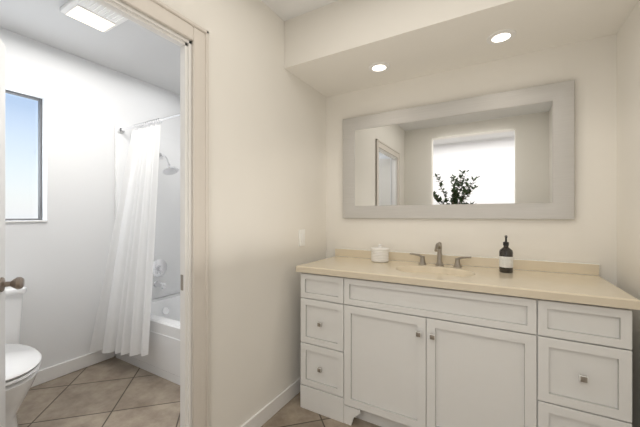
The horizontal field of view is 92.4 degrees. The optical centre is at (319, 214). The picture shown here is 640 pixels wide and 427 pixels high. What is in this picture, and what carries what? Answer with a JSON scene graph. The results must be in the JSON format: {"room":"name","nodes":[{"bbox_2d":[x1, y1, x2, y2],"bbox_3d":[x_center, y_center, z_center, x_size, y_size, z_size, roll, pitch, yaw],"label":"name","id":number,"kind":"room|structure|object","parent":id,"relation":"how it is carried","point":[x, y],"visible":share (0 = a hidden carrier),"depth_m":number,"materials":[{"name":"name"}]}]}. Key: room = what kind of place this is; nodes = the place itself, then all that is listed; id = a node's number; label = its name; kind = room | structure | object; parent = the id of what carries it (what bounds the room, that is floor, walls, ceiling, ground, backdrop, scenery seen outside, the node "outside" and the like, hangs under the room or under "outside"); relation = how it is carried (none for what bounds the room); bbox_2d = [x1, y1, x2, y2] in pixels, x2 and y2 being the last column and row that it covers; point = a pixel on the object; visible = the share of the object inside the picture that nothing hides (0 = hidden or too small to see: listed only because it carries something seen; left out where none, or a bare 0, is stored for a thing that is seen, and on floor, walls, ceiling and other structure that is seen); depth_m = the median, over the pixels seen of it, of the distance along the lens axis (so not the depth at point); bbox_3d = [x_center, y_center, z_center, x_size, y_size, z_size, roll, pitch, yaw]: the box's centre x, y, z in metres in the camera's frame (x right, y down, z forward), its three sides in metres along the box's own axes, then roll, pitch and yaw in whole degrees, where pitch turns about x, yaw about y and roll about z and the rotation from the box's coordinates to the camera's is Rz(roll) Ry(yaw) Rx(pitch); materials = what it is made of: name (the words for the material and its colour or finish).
{"room":"bathroom","nodes":[
{"label":"bathroom","id":0,"kind":"room"},
{"bbox_2d":[0,27,179,370],"bbox_3d":[-2.108,-0.254,2.228,0.150,2.950,2.570,0,0,30],"label":"wall","id":1,"kind":"structure","parent":0,"point":[57,261],"depth_m":2.37,"materials":[{"name":"paint"}]},
{"bbox_2d":[5,90,41,220],"bbox_3d":[-2.244,-0.415,2.047,0.035,0.908,0.600,0,0,30],"label":"window unit","id":2,"kind":"structure","parent":1,"relation":"in","point":[39,133],"depth_m":2.28,"materials":[{"name":"metal"}]},
{"bbox_2d":[5,220,46,222],"bbox_3d":[-2.216,0.045,2.031,0.164,0.012,0.600,0,0,30],"label":"window sill","id":3,"kind":"structure","parent":1,"relation":"in","point":[26,221],"depth_m":2.18,"materials":[{"name":"white paint"}]},
{"bbox_2d":[31,350,113,386],"bbox_3d":[-2.195,1.171,1.909,0.019,0.100,1.691,0,0,30],"label":"baseboard","id":4,"kind":"structure","parent":1,"relation":"attached to","point":[53,372],"depth_m":2.37,"materials":[{"name":"white wood"}]},
{"bbox_2d":[115,125,179,298],"bbox_3d":[-0.890,0.011,2.572,1.611,1.581,0.748,0,0,30],"label":"shower surround","id":5,"kind":"object","parent":1,"relation":"attached to","point":[166,273],"visible":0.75,"depth_m":3.04,"materials":[{"name":"plastic"}]},
{"bbox_2d":[89,113,179,355],"bbox_3d":[-1.121,0.163,2.181,1.538,1.856,0.288,0,0,30],"label":"shower curtain","id":6,"kind":"object","parent":5,"relation":"attached to","point":[122,324],"visible":1,"depth_m":2.39,"materials":[{"name":"white fabric"}]},
{"bbox_2d":[0,0,337,94],"bbox_3d":[-0.538,-1.299,1.391,3.405,0.100,2.450,0,0,30],"label":"ceiling","id":7,"kind":"structure","parent":0,"point":[128,47],"depth_m":2.16,"materials":[{"name":"paint"}]},
{"bbox_2d":[60,0,127,32],"bbox_3d":[-1.365,-1.231,1.875,0.320,0.036,0.250,0,0,30],"label":"recessed light","id":8,"kind":"object","parent":7,"relation":"in","point":[94,14],"visible":0.83,"depth_m":1.86,"materials":[{"name":"white plastic"}]},
{"bbox_2d":[284,0,638,96],"bbox_3d":[0.659,-1.097,1.791,1.730,0.303,0.560,0,0,30],"label":"ceiling soffit","id":9,"kind":"structure","parent":7,"relation":"attached to","point":[338,47],"depth_m":1.70,"materials":[{"name":"paint"}]},
{"bbox_2d":[368,62,389,72],"bbox_3d":[0.379,-0.942,1.965,0.136,0.008,0.136,0,0,30],"label":"recessed light","id":10,"kind":"object","parent":9,"relation":"attached to","point":[377,67],"visible":1,"depth_m":1.95,"materials":[{"name":"white"}]},
{"bbox_2d":[486,29,515,44],"bbox_3d":[0.961,-0.942,1.629,0.136,0.008,0.136,0,0,30],"label":"recessed light","id":11,"kind":"object","parent":9,"relation":"attached to","point":[497,37],"visible":1,"depth_m":1.61,"materials":[{"name":"white"}]},
{"bbox_2d":[17,356,380,426],"bbox_3d":[-0.817,1.271,-0.411,5.025,0.100,6.150,0,0,30],"label":"floor","id":12,"kind":"structure","parent":0,"point":[114,391],"depth_m":1.98,"materials":[{"name":"tile"}]},
{"bbox_2d":[5,286,41,426],"bbox_3d":[-1.834,0.841,1.678,0.788,0.760,0.470,0,0,30],"label":"toilet","id":13,"kind":"object","parent":12,"relation":"on","point":[22,363],"visible":0.83,"depth_m":1.65,"materials":[{"name":"ceramic"}]},
{"bbox_2d":[115,293,179,384],"bbox_3d":[-0.892,1.014,2.569,1.609,0.415,0.757,0,0,30],"label":"bathtub","id":14,"kind":"object","parent":12,"relation":"on","point":[161,359],"visible":0.27,"depth_m":2.34,"materials":[{"name":"ceramic"}]},
{"bbox_2d":[296,270,639,426],"bbox_3d":[0.666,0.790,1.786,1.539,0.862,0.555,0,0,30],"label":"bathroom vanity","id":15,"kind":"object","parent":12,"relation":"on","point":[411,339],"depth_m":1.50,"materials":[{"name":"white wood"}]},
{"bbox_2d":[296,254,639,305],"bbox_3d":[0.667,0.340,1.788,1.572,0.038,0.553,0,0,30],"label":"countertop","id":16,"kind":"structure","parent":15,"relation":"on","point":[550,283],"depth_m":1.59,"materials":[{"name":"beige stone"}]},
{"bbox_2d":[371,244,388,262],"bbox_3d":[0.412,0.261,2.113,0.124,0.119,0.124,0,0,30],"label":"candle jar","id":17,"kind":"object","parent":16,"relation":"on","point":[379,254],"visible":1,"depth_m":2.06,"materials":[{"name":"wax"}]},
{"bbox_2d":[499,235,512,272],"bbox_3d":[1.041,0.216,1.718,0.069,0.208,0.075,0,0,30],"label":"soap bottle","id":18,"kind":"object","parent":16,"relation":"on","point":[505,258],"visible":1,"depth_m":1.70,"materials":[{"name":"black glass"}]},
{"bbox_2d":[119,0,325,426],"bbox_3d":[-0.588,-0.014,1.420,0.060,2.470,2.450,0,0,30],"label":"wall","id":19,"kind":"structure","parent":0,"point":[267,156],"depth_m":1.74,"materials":[{"name":"paint"}]},
{"bbox_2d":[0,39,24,426],"bbox_3d":[-1.240,0.221,1.080,0.183,1.985,0.756,0,0,-34],"label":"door","id":20,"kind":"structure","parent":19,"relation":"in","point":[17,283],"depth_m":1.36,"materials":[{"name":"paint"}]},
{"bbox_2d":[93,0,208,426],"bbox_3d":[-0.796,0.181,1.061,0.106,2.080,0.930,0,0,30],"label":"door frame","id":21,"kind":"structure","parent":19,"relation":"attached to","point":[164,14],"depth_m":1.38,"materials":[{"name":"beige paint"}]},
{"bbox_2d":[240,377,300,426],"bbox_3d":[-0.238,1.174,1.954,0.013,0.095,1.172,0,0,30],"label":"baseboard","id":22,"kind":"structure","parent":19,"relation":"attached to","point":[266,413],"depth_m":1.87,"materials":[{"name":"white wood"}]},
{"bbox_2d":[299,229,304,245],"bbox_3d":[-0.124,0.159,2.151,0.012,0.116,0.072,0,0,30],"label":"switch plate","id":23,"kind":"object","parent":19,"relation":"attached to","point":[301,237],"visible":1,"depth_m":2.14,"materials":[{"name":"plastic"}]},
{"bbox_2d":[326,34,616,286],"bbox_3d":[0.107,-0.254,2.520,3.695,2.950,0.150,0,0,30],"label":"wall","id":24,"kind":"structure","parent":0,"point":[588,234],"depth_m":1.81,"materials":[{"name":"paint"}]},
{"bbox_2d":[343,79,574,219],"bbox_3d":[0.783,-0.354,2.022,1.392,0.761,0.031,0,0,30],"label":"mirror","id":25,"kind":"object","parent":24,"relation":"attached to","point":[510,154],"visible":0.96,"depth_m":1.94,"materials":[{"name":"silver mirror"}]},
{"bbox_2d":[617,0,639,426],"bbox_3d":[0.971,-0.254,0.451,0.150,2.950,2.570,0,0,30],"label":"wall","id":26,"kind":"structure","parent":0,"point":[628,157],"depth_m":1.44,"materials":[{"name":"paint"}]}
]}

